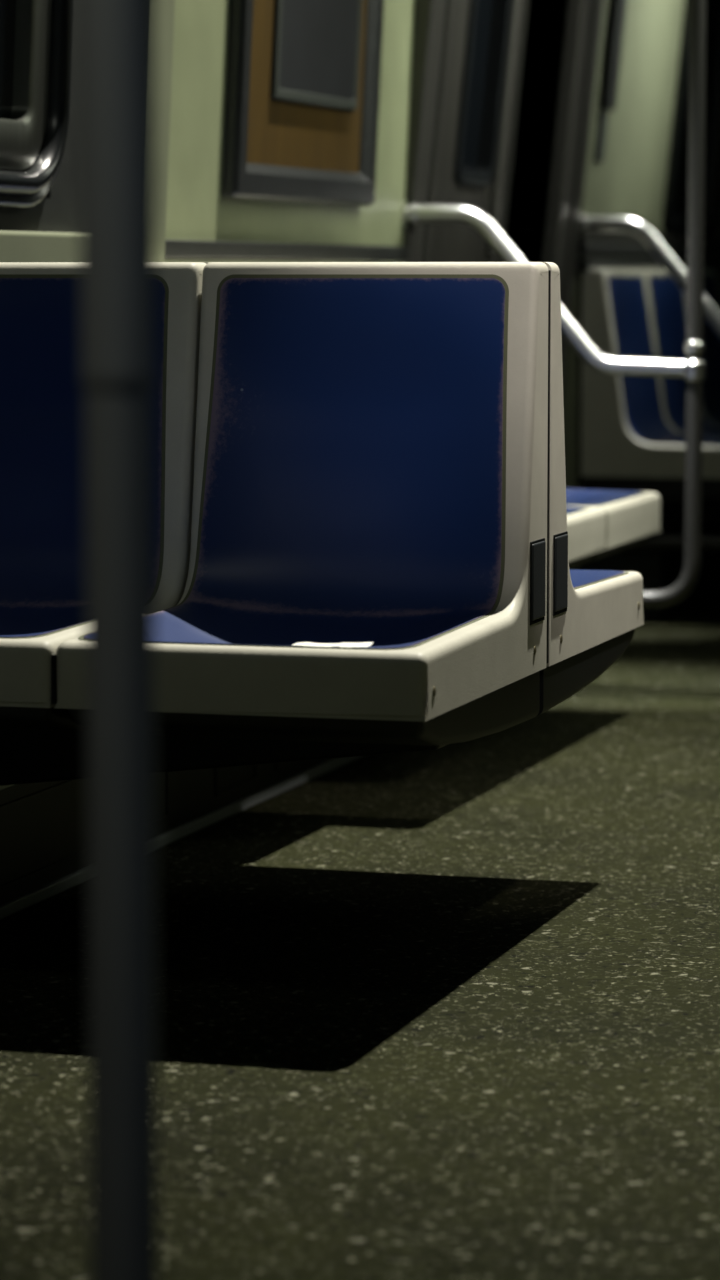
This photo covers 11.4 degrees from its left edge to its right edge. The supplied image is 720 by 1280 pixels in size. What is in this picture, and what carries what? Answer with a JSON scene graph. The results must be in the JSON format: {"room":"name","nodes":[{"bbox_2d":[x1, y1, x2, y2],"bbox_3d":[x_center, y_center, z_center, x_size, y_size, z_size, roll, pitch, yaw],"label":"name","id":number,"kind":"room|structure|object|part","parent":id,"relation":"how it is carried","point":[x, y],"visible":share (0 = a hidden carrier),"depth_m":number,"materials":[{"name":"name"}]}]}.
{"room":"train carriage","nodes":[
{"label":"train carriage","id":0,"kind":"room"},
{"bbox_2d":[0,0,414,245],"bbox_3d":[-1.093,-0.621,3.472,0.288,2.250,7.790,2,6,16],"label":"wall","id":1,"kind":"structure","parent":0,"point":[197,208],"depth_m":6.04,"materials":[{"name":"green laminate"}]},
{"bbox_2d":[0,0,73,207],"bbox_3d":[-0.662,-0.919,4.561,0.092,0.717,1.590,2,6,16],"label":"window","id":2,"kind":"structure","parent":1,"relation":"in","point":[36,36],"depth_m":5.22,"materials":[{"name":"black metal"}]},
{"bbox_3d":[-0.688,-0.919,4.569,0.033,0.500,1.370,2,6,16],"label":"glass","id":3,"kind":"part","parent":2,"relation":"part of","materials":[{"name":"glass"}]},
{"bbox_3d":[-0.672,-0.920,4.564,0.064,0.609,1.482,2,6,16],"label":"frame","id":4,"kind":"part","parent":2,"relation":"part of","materials":[{"name":"metal"}]},
{"bbox_2d":[0,230,80,261],"bbox_3d":[-0.739,-0.450,4.412,0.055,0.120,2.350,2,6,16],"label":"trim","id":5,"kind":"structure","parent":1,"relation":"attached to","point":[15,246],"depth_m":5.23,"materials":[{"name":"beige plastic"}]},
{"bbox_2d":[153,0,174,261],"bbox_3d":[-0.356,-1.276,5.671,0.187,1.390,0.130,2,6,16],"label":"trim","id":6,"kind":"structure","parent":1,"relation":"attached to","point":[163,10],"depth_m":5.73,"materials":[{"name":"green laminate"}]},
{"bbox_2d":[0,756,361,919],"bbox_3d":[-0.906,0.387,3.566,0.211,0.180,7.680,2,6,16],"label":"baseboard","id":7,"kind":"structure","parent":1,"relation":"attached to","point":[44,825],"depth_m":4.96,"materials":[{"name":"paint"}]},
{"bbox_3d":[-0.418,0.254,4.859,0.003,0.109,0.950,2,6,16],"label":"access panel","id":8,"kind":"part","parent":7,"relation":"part of","materials":[{"name":"black metal"}]},
{"bbox_3d":[-0.193,0.177,5.618,0.003,0.109,0.200,2,6,16],"label":"access panel","id":9,"kind":"part","parent":7,"relation":"part of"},
{"bbox_3d":[-0.068,0.134,6.037,0.003,0.109,0.480,2,6,16],"label":"access panel","id":10,"kind":"part","parent":7,"relation":"part of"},
{"bbox_2d":[164,258,405,261],"bbox_3d":[-0.169,-0.630,6.367,0.036,0.084,1.740,2,6,16],"label":"trim","id":11,"kind":"structure","parent":1,"relation":"attached to","point":[165,259],"depth_m":6.21,"materials":[{"name":"green laminate"}]},
{"bbox_2d":[164,240,408,260],"bbox_3d":[-0.126,-0.701,6.494,0.035,0.030,1.460,2,6,16],"label":"trim","id":12,"kind":"structure","parent":1,"relation":"attached to","point":[188,249],"depth_m":6.38,"materials":[{"name":"grey metal"}]},
{"bbox_2d":[222,0,383,205],"bbox_3d":[-0.078,-1.292,6.428,0.077,1.012,0.835,2,6,16],"label":"framed panel","id":13,"kind":"object","parent":1,"relation":"attached to","point":[275,150],"visible":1,"depth_m":6.38,"materials":[{"name":"metal"}]},
{"bbox_2d":[271,0,361,110],"bbox_3d":[-0.066,-1.274,6.474,0.040,0.617,0.502,2,6,16],"label":"card","id":14,"kind":"object","parent":13,"relation":"attached to","point":[316,52],"visible":1,"depth_m":6.49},
{"bbox_2d":[402,0,685,377],"bbox_3d":[0.277,-0.997,7.173,0.782,2.250,0.150,2,6,16],"label":"handrail","id":15,"kind":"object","parent":1,"relation":"in","point":[432,18],"depth_m":7.16,"materials":[{"name":"metal"}]},
{"bbox_2d":[428,0,528,261],"bbox_3d":[0.214,-1.062,7.813,0.300,2.250,1.100,2,6,16],"label":"door","id":16,"kind":"structure","parent":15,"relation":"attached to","point":[486,48],"depth_m":7.87,"materials":[{"name":"metal"}]},
{"bbox_3d":[0.363,-0.699,7.130,0.576,0.354,0.060,2,6,16],"label":"grab rail","id":17,"kind":"part","parent":15,"relation":"part of","materials":[{"name":"silver metal"}]},
{"bbox_2d":[643,0,705,607],"bbox_3d":[0.383,-1.080,7.085,0.613,2.066,0.068,2,6,16],"label":"pole","id":18,"kind":"object","parent":1,"relation":"attached to","point":[694,376],"visible":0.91,"depth_m":7.04,"materials":[{"name":"metal"}]},
{"bbox_3d":[-0.271,0.148,4.642,0.810,0.129,0.140,2,6,16],"label":"support","id":19,"kind":"object","parent":1,"relation":"attached to","visible":0},
{"bbox_2d":[0,262,205,731],"bbox_3d":[-0.476,-0.175,4.375,0.434,0.566,0.575,2,6,16],"label":"seat","id":20,"kind":"object","parent":19,"relation":"on","point":[43,530],"visible":0.61,"depth_m":4.54,"materials":[{"name":"plastic"}]},
{"bbox_2d":[51,262,548,745],"bbox_3d":[-0.056,-0.163,4.251,0.442,0.566,0.575,2,6,16],"label":"seat","id":21,"kind":"object","parent":19,"relation":"on","point":[371,457],"visible":0.91,"depth_m":4.41,"materials":[{"name":"plastic"}]},
{"bbox_2d":[292,642,372,647],"bbox_3d":[-0.030,0.005,4.004,0.087,0.005,0.046,2,6,16],"label":"paper scrap","id":22,"kind":"object","parent":21,"relation":"on","point":[303,644],"visible":1,"depth_m":4.00,"materials":[{"name":"white paper"}]},
{"bbox_3d":[0.218,-0.073,4.416,0.004,0.094,0.065,2,6,16],"label":"hinge plate","id":23,"kind":"part","parent":21,"relation":"part of","materials":[{"name":"black plastic"}]},
{"bbox_2d":[537,262,643,715],"bbox_3d":[0.107,-0.218,4.800,0.442,0.566,0.575,2,6,16],"label":"seat","id":24,"kind":"object","parent":19,"relation":"on","point":[593,616],"visible":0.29,"depth_m":4.58,"materials":[{"name":"plastic"}]},
{"bbox_3d":[0.253,-0.085,4.532,0.004,0.094,0.065,2,6,16],"label":"hinge plate","id":25,"kind":"part","parent":24,"relation":"part of","materials":[{"name":"black plastic"}]},
{"bbox_3d":[0.081,-0.044,6.526,0.410,0.129,0.130,2,6,16],"label":"support","id":26,"kind":"object","parent":1,"relation":"attached to","visible":0},
{"bbox_2d":[567,506,605,567],"bbox_3d":[0.096,-0.364,6.242,0.575,0.566,0.474,2,6,16],"label":"seat","id":27,"kind":"object","parent":26,"relation":"on","point":[585,525],"visible":0.06,"depth_m":6.27,"materials":[{"name":"white plastic"}]},
{"bbox_2d":[566,489,660,561],"bbox_3d":[0.232,-0.411,6.700,0.575,0.566,0.474,2,6,16],"label":"seat","id":28,"kind":"object","parent":26,"relation":"on","point":[631,517],"visible":0.18,"depth_m":6.67,"materials":[{"name":"plastic"}]},
{"bbox_2d":[0,594,719,1279],"bbox_3d":[0.959,0.267,5.997,2.950,0.072,13.600,2,6,16],"label":"floor","id":29,"kind":"structure","parent":0,"point":[450,1011],"depth_m":4.03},
{"bbox_2d":[79,0,157,1279],"bbox_3d":[-0.136,-0.482,1.989,0.100,2.228,0.100,2,6,16],"label":"pole","id":30,"kind":"object","parent":29,"relation":"on","point":[116,37],"visible":1,"depth_m":2.02,"materials":[{"name":"metal"}]},
{"bbox_2d":[563,0,719,569],"bbox_3d":[1.084,-1.352,10.680,0.356,2.250,4.280,2,6,16],"label":"wall","id":31,"kind":"structure","parent":0,"point":[630,181],"depth_m":9.05,"materials":[{"name":"beige plastic"}]},
{"bbox_2d":[594,111,608,161],"bbox_3d":[0.585,-1.219,8.725,0.018,0.120,0.080,2,6,16],"label":"wall plate","id":32,"kind":"object","parent":31,"relation":"attached to","point":[603,116],"visible":1,"depth_m":8.71,"materials":[{"name":"metal"}]},
{"bbox_2d":[502,0,719,386],"bbox_3d":[0.655,-1.125,8.444,0.782,2.250,0.365,2,6,16],"label":"handrail","id":33,"kind":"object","parent":31,"relation":"in","point":[560,53],"depth_m":8.33,"materials":[{"name":"metal"}]},
{"bbox_3d":[0.797,-0.847,8.590,0.576,0.354,0.060,2,6,16],"label":"grab rail","id":34,"kind":"part","parent":33,"relation":"part of","materials":[{"name":"silver metal"}]},
{"bbox_2d":[600,0,626,110],"bbox_3d":[0.633,-1.629,8.680,0.088,0.695,0.100,2,6,16],"label":"sign holder","id":35,"kind":"object","parent":31,"relation":"attached to","point":[617,7],"visible":1,"depth_m":8.67,"materials":[{"name":"metal"}]},
{"bbox_2d":[575,242,719,271],"bbox_3d":[1.124,-1.122,10.639,0.032,0.070,4.180,2,6,16],"label":"trim","id":36,"kind":"structure","parent":31,"relation":"attached to","point":[584,248],"depth_m":9.09,"materials":[{"name":"grey metal"}]},
{"bbox_2d":[578,520,719,620],"bbox_3d":[1.214,-0.334,10.713,0.203,0.173,4.140,2,6,16],"label":"baseboard","id":37,"kind":"structure","parent":31,"relation":"attached to","point":[659,568],"depth_m":8.79,"materials":[{"name":"paint"}]},
{"bbox_2d":[578,268,719,501],"bbox_3d":[0.871,-0.629,8.849,0.575,0.566,0.474,2,6,16],"label":"seat","id":38,"kind":"object","parent":31,"relation":"attached to","point":[626,441],"visible":0.88,"depth_m":8.70,"materials":[{"name":"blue plastic"}]},
{"bbox_2d":[578,230,719,247],"bbox_3d":[1.122,-1.172,10.635,0.014,0.030,4.180,2,6,16],"label":"trim","id":39,"kind":"structure","parent":31,"relation":"attached to","point":[614,237],"depth_m":9.13,"materials":[{"name":"metal"}]},
{"bbox_2d":[631,535,719,549],"bbox_3d":[0.817,-1.228,8.545,0.613,2.066,0.068,2,6,16],"label":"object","id":40,"kind":"object","parent":31,"relation":"attached to","point":[653,541],"visible":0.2,"depth_m":8.65,"materials":[{"name":"metal"}]},
{"bbox_2d":[651,500,719,534],"bbox_3d":[0.890,-0.320,9.249,0.410,0.129,0.140,2,6,16],"label":"support","id":41,"kind":"object","parent":31,"relation":"attached to","point":[672,514],"visible":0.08,"depth_m":9.20,"materials":[{"name":"grey metal"}]},
{"bbox_2d":[642,269,719,435],"bbox_3d":[1.007,-0.675,9.309,0.575,0.566,0.474,2,6,16],"label":"seat","id":42,"kind":"object","parent":41,"relation":"on","point":[666,299],"visible":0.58,"depth_m":9.37,"materials":[{"name":"blue plastic"}]},
{"bbox_2d":[663,0,719,236],"bbox_3d":[0.934,-1.539,9.867,0.144,0.855,0.760,2,6,16],"label":"window","id":43,"kind":"structure","parent":31,"relation":"in","point":[676,188],"depth_m":9.98,"materials":[{"name":"black glass"}]},
{"bbox_2d":[685,269,719,426],"bbox_3d":[1.144,-0.722,9.768,0.575,0.566,0.474,2,6,16],"label":"seat","id":44,"kind":"object","parent":31,"relation":"attached to","point":[710,406],"visible":0.29,"depth_m":9.90,"materials":[{"name":"blue plastic"}]}
]}

